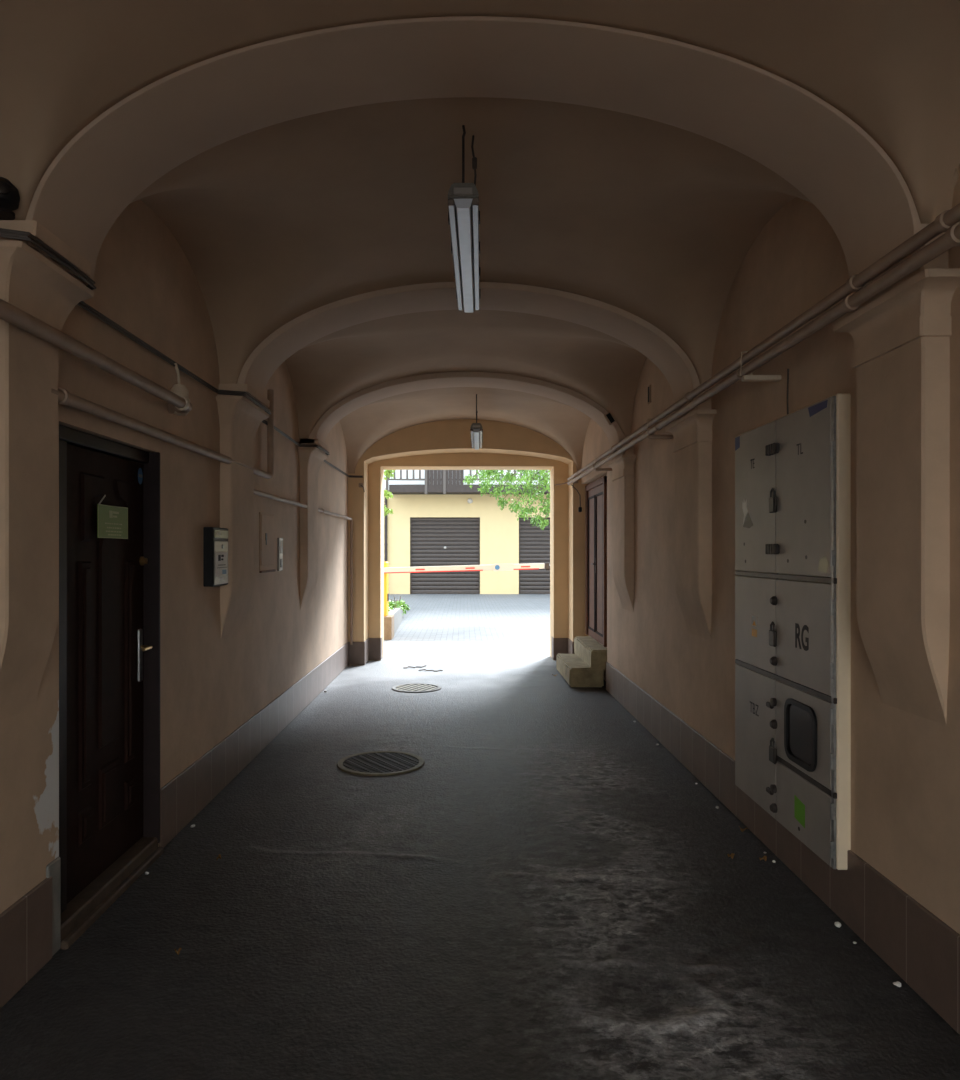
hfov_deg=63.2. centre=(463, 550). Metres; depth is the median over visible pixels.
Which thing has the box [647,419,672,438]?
bracket
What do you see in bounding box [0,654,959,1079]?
floor
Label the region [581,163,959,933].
wall
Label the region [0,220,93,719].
pilaster
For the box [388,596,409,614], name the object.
shrub
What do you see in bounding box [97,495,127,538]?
notice sign
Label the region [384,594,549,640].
ground
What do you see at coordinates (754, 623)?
print
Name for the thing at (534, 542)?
garage door
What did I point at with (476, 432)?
diffuser
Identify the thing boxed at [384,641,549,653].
ground
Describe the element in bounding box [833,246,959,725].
pilaster
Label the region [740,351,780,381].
bracket
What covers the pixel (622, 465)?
pilasters
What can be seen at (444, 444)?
wall
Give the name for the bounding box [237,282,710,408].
trim
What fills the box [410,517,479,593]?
garage door
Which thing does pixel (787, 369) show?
wire
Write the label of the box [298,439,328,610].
trim
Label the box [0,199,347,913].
wall
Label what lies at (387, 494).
tree
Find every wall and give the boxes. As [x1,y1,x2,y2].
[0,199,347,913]
[348,419,587,660]
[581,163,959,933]
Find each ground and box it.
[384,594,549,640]
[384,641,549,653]
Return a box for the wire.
[787,369,788,414]
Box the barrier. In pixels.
[384,562,544,616]
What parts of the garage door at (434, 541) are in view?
guide rail, guide rail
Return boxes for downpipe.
[384,498,387,561]
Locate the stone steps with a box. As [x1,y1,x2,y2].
[556,636,606,686]
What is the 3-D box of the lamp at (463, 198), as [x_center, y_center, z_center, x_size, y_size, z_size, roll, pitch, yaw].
[0.014,-1.737,4.287,0.152,0.379,1.586,0,0,1]
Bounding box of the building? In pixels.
[384,470,549,593]
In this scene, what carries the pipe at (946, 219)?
attached to the bracket at (746, 378)
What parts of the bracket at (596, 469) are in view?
arm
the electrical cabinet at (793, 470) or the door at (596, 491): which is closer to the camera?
the electrical cabinet at (793, 470)
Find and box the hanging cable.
[571,484,581,511]
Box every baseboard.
[0,642,348,1008]
[349,636,574,664]
[606,662,959,1034]
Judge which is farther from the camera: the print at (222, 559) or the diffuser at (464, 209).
the print at (222, 559)
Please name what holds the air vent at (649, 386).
in the wall at (905, 766)
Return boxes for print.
[218,555,226,567]
[752,621,756,636]
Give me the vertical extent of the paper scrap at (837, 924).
0.018 m
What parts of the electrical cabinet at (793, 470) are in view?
cabinet door, cabinet door, cabinet door, pane, cabinet door, cabinet door, cabinet door, cabinet door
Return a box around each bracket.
[594,457,611,470]
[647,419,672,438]
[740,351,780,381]
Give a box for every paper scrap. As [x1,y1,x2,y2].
[834,922,840,927]
[893,981,900,986]
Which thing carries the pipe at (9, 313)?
attached to the wall at (146, 284)
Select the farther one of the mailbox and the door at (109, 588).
the mailbox
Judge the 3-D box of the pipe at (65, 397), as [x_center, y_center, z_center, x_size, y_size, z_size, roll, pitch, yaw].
[-1.622,-0.969,4.793,0.066,0.762,3.546,0,0,0]
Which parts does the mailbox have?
panel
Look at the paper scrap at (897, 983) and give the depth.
2.95 m
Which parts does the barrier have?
post, boom arm, plate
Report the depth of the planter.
14.88 m
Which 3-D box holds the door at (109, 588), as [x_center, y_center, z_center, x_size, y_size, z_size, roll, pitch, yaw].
[-1.728,0.560,3.757,0.165,2.200,1.045,0,0,0]
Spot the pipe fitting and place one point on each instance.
(179, 389)
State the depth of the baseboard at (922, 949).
3.41 m
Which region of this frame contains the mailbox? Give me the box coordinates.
[203,527,227,586]
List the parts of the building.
railing post, railing post, railing post, board panel, railing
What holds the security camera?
on the pilaster at (30, 282)
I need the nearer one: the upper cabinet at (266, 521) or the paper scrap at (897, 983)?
the paper scrap at (897, 983)
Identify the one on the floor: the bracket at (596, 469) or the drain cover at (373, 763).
the drain cover at (373, 763)
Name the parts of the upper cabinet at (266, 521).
cupboard door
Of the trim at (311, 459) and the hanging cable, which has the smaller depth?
the trim at (311, 459)
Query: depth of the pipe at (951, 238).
3.24 m
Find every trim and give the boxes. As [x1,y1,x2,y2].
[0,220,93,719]
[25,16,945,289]
[46,857,60,955]
[216,384,269,639]
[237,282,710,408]
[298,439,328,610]
[299,372,630,451]
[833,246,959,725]
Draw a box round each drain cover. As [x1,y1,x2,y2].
[337,751,424,775]
[392,683,441,692]
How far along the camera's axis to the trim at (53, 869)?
3.20 m
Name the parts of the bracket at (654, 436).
arm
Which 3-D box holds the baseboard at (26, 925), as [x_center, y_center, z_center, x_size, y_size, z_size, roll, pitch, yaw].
[-1.698,1.482,4.700,0.064,0.335,13.200,0,0,0]
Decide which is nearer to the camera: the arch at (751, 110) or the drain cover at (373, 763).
the arch at (751, 110)
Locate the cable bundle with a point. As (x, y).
(4, 233)
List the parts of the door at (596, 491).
moulding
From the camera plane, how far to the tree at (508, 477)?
19.82 m
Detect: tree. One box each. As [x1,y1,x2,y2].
[384,470,394,515]
[463,470,549,529]
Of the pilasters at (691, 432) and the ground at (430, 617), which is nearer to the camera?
the pilasters at (691, 432)
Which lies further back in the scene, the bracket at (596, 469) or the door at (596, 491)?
the door at (596, 491)
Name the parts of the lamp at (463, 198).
plate, hanger rod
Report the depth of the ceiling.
3.86 m
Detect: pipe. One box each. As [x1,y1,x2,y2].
[0,299,191,413]
[51,387,273,478]
[254,489,352,644]
[567,203,959,480]
[567,222,959,484]
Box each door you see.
[59,424,163,949]
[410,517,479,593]
[519,517,549,593]
[585,476,606,646]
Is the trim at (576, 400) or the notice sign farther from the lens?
the trim at (576, 400)
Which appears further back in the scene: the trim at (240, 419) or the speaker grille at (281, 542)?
the speaker grille at (281, 542)
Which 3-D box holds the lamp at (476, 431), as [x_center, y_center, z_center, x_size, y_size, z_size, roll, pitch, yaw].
[0.160,-1.644,9.887,0.152,0.514,1.586,0,0,1]
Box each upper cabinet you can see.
[259,512,275,572]
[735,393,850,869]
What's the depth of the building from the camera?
29.90 m
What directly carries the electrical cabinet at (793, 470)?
attached to the wall at (905, 766)
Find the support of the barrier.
on the ground at (430, 617)
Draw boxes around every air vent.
[604,412,616,424]
[647,385,650,403]
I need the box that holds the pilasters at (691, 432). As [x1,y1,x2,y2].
[665,391,716,640]
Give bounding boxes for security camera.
[0,177,19,219]
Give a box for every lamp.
[448,125,480,312]
[470,394,482,449]
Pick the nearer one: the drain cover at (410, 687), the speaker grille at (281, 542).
the speaker grille at (281, 542)
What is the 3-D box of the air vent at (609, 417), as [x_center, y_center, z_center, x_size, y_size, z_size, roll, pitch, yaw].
[1.487,-1.350,7.928,0.136,0.146,0.024,0,0,0]
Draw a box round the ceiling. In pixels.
[0,0,959,473]
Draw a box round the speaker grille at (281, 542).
[280,541,282,552]
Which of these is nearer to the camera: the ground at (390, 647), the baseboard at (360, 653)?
the baseboard at (360, 653)
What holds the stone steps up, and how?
on the floor
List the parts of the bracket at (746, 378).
arm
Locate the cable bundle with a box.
[0,228,362,477]
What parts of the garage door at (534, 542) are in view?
guide rail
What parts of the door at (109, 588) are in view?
handle plate, lever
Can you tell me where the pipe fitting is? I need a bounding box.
[170,363,189,415]
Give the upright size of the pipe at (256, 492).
1.834 m
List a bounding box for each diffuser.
[454,199,474,312]
[473,429,479,449]
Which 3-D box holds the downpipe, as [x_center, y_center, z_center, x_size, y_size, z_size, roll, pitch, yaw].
[-2.982,-0.200,29.815,0.132,3.700,0.129,0,0,0]
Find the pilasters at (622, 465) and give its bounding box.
[607,441,635,612]
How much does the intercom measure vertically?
0.300 m
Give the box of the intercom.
[277,538,282,570]
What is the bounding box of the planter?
[384,599,404,639]

